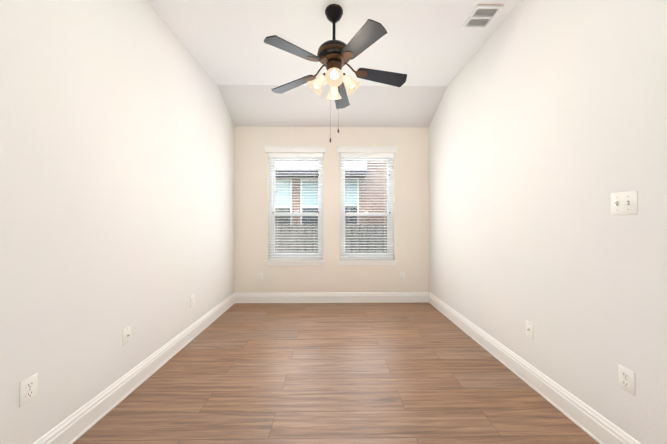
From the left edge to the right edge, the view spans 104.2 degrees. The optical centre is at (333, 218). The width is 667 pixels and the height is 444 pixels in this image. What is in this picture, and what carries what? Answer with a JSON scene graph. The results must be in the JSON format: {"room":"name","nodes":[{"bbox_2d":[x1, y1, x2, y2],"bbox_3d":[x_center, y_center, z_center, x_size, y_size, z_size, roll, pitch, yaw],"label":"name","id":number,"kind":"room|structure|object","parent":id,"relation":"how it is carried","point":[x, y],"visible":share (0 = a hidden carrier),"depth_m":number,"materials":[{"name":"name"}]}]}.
{"room":"empty room","nodes":[
{"label":"empty room","id":0,"kind":"room"},
{"bbox_2d":[0,0,234,443],"bbox_3d":[-1.418,-0.299,1.201,0.160,3.120,5.093,0,-1,-1],"label":"wall","id":1,"kind":"structure","parent":0,"point":[117,158],"depth_m":1.48,"materials":[{"name":"beige paint"}]},
{"bbox_2d":[19,373,37,406],"bbox_3d":[-1.334,0.752,1.138,0.007,0.107,0.066,0,-1,-1],"label":"electrical outlet","id":2,"kind":"object","parent":1,"relation":"attached to","point":[28,389],"visible":1,"depth_m":1.13,"materials":[{"name":"white plastic"}]},
{"bbox_2d":[123,325,130,345],"bbox_3d":[-1.336,0.762,1.687,0.017,0.107,0.066,0,-1,-1],"label":"outlet","id":3,"kind":"object","parent":1,"relation":"attached to","point":[126,335],"visible":1,"depth_m":1.68,"materials":[{"name":"white plastic"}]},
{"bbox_2d":[32,293,235,443],"bbox_3d":[-1.329,1.071,1.188,0.018,0.140,4.773,0,-1,-1],"label":"baseboard","id":4,"kind":"structure","parent":1,"relation":"attached to","point":[87,416],"depth_m":1.64,"materials":[{"name":"white wood"}]},
{"bbox_2d":[190,294,193,306],"bbox_3d":[-1.352,0.789,2.483,0.007,0.107,0.066,0,-1,-1],"label":"electrical outlet","id":5,"kind":"object","parent":1,"relation":"attached to","point":[191,300],"visible":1,"depth_m":2.48,"materials":[{"name":"white plastic"}]},
{"bbox_2d":[234,126,428,292],"bbox_3d":[-0.019,-0.273,3.686,3.024,3.120,0.160,0,-1,-1],"label":"wall","id":6,"kind":"structure","parent":0,"point":[410,209],"depth_m":3.60,"materials":[{"name":"beige paint"}]},
{"bbox_2d":[258,273,262,280],"bbox_3d":[-1.007,0.808,3.578,0.066,0.107,0.007,0,-1,-1],"label":"electrical outlet","id":7,"kind":"object","parent":6,"relation":"attached to","point":[260,276],"visible":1,"depth_m":3.58,"materials":[{"name":"white plastic"}]},
{"bbox_2d":[264,146,326,264],"bbox_3d":[-0.528,-0.175,3.659,0.863,1.647,0.189,0,-1,-1],"label":"window","id":8,"kind":"structure","parent":6,"relation":"in","point":[295,149],"depth_m":3.69,"materials":[{"name":"white plastic"}]},
{"bbox_2d":[268,153,322,259],"bbox_3d":[-0.528,-0.170,3.635,0.759,1.488,0.073,0,-1,-1],"label":"window blind","id":9,"kind":"object","parent":8,"relation":"attached to","point":[314,155],"visible":0.94,"depth_m":3.62,"materials":[{"name":"white plastic"}]},
{"bbox_2d":[236,292,427,302],"bbox_3d":[-0.020,1.096,3.583,2.640,0.140,0.018,0,-1,-1],"label":"baseboard","id":10,"kind":"structure","parent":6,"relation":"attached to","point":[298,297],"depth_m":3.58,"materials":[{"name":"white wood"}]},
{"bbox_2d":[337,146,397,264],"bbox_3d":[0.471,-0.175,3.672,0.850,1.647,0.189,0,-1,-1],"label":"window","id":11,"kind":"structure","parent":6,"relation":"in","point":[367,149],"depth_m":3.71,"materials":[{"name":"white plastic"}]},
{"bbox_2d":[340,153,393,258],"bbox_3d":[0.471,-0.170,3.648,0.746,1.488,0.073,0,-1,-1],"label":"window blind","id":12,"kind":"object","parent":11,"relation":"attached to","point":[366,155],"visible":0.98,"depth_m":3.64,"materials":[{"name":"white plastic"}]},
{"bbox_2d":[400,272,404,279],"bbox_3d":[0.957,0.806,3.604,0.066,0.107,0.007,0,-1,-1],"label":"electrical outlet","id":13,"kind":"object","parent":6,"relation":"attached to","point":[402,275],"visible":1,"depth_m":3.60,"materials":[{"name":"white plastic"}]},
{"bbox_2d":[147,0,521,126],"bbox_3d":[0.015,-1.579,1.153,3.024,0.560,4.933,0,-1,-1],"label":"ceiling","id":14,"kind":"structure","parent":0,"point":[430,48],"depth_m":2.44,"materials":[{"name":"white paint"}]},
{"bbox_2d":[264,4,406,142],"bbox_3d":[0.029,-1.075,1.981,1.087,0.991,1.093,0,-1,-1],"label":"fan","id":15,"kind":"object","parent":14,"relation":"hanging from","point":[334,56],"visible":1,"depth_m":1.91,"materials":[{"name":"black wood"}]},
{"bbox_2d":[462,4,503,28],"bbox_3d":[1.153,-1.562,2.015,0.200,0.018,0.218,0,-1,-1],"label":"ceiling vent","id":16,"kind":"object","parent":14,"relation":"in","point":[482,16],"visible":1,"depth_m":2.01,"materials":[{"name":"white metal"}]},
{"bbox_2d":[73,302,598,443],"bbox_3d":[0.014,1.201,1.204,3.024,0.120,5.093,0,-1,-1],"label":"floor","id":17,"kind":"structure","parent":0,"point":[333,373],"depth_m":1.75,"materials":[{"name":"laminate"}]},
{"bbox_2d":[429,0,666,443],"bbox_3d":[1.446,-0.298,1.239,0.160,3.120,5.093,0,-1,-1],"label":"wall","id":18,"kind":"structure","parent":0,"point":[548,131],"depth_m":1.52,"materials":[{"name":"beige paint"}]},
{"bbox_2d":[526,320,533,339],"bbox_3d":[1.350,0.769,1.792,0.017,0.107,0.066,0,-1,-1],"label":"outlet","id":19,"kind":"object","parent":18,"relation":"attached to","point":[530,329],"visible":1,"depth_m":1.78,"materials":[{"name":"white plastic"}]},
{"bbox_2d":[428,292,640,443],"bbox_3d":[1.356,1.071,1.224,0.018,0.140,4.773,0,-1,-1],"label":"baseboard","id":20,"kind":"structure","parent":18,"relation":"attached to","point":[603,431],"depth_m":1.64,"materials":[{"name":"white wood"}]},
{"bbox_2d":[611,191,637,214],"bbox_3d":[1.356,-0.071,1.220,0.020,0.107,0.109,0,-1,-1],"label":"light switch","id":21,"kind":"object","parent":18,"relation":"attached to","point":[624,203],"visible":1,"depth_m":1.21,"materials":[{"name":"white plastic"}]},
{"bbox_2d":[618,364,634,395],"bbox_3d":[1.362,0.751,1.207,0.007,0.107,0.066,0,-1,-1],"label":"electrical outlet","id":22,"kind":"object","parent":18,"relation":"attached to","point":[626,379],"visible":1,"depth_m":1.20,"materials":[{"name":"white plastic"}]},
{"label":"outside","id":23,"kind":"structure","parent":0,"visible":0},
{"bbox_3d":[-0.074,2.159,7.799,16.000,0.100,8.117,0,-1,-1],"label":"ground","id":24,"kind":"structure","parent":23,"visible":0},
{"bbox_2d":[275,224,386,252],"bbox_3d":[-0.021,1.097,5.252,8.038,1.972,0.066,0,-1,-1],"label":"fence","id":25,"kind":"object","parent":24,"relation":"on","point":[315,234],"depth_m":5.23,"materials":[{"name":"grey"}]},
{"bbox_2d":[275,160,386,226],"bbox_3d":[-0.067,-0.946,7.340,12.000,6.700,0.900,0,-1,-1],"label":"neighbouring house","id":26,"kind":"structure","parent":24,"relation":"on","point":[312,198],"depth_m":7.45,"materials":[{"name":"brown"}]}
]}

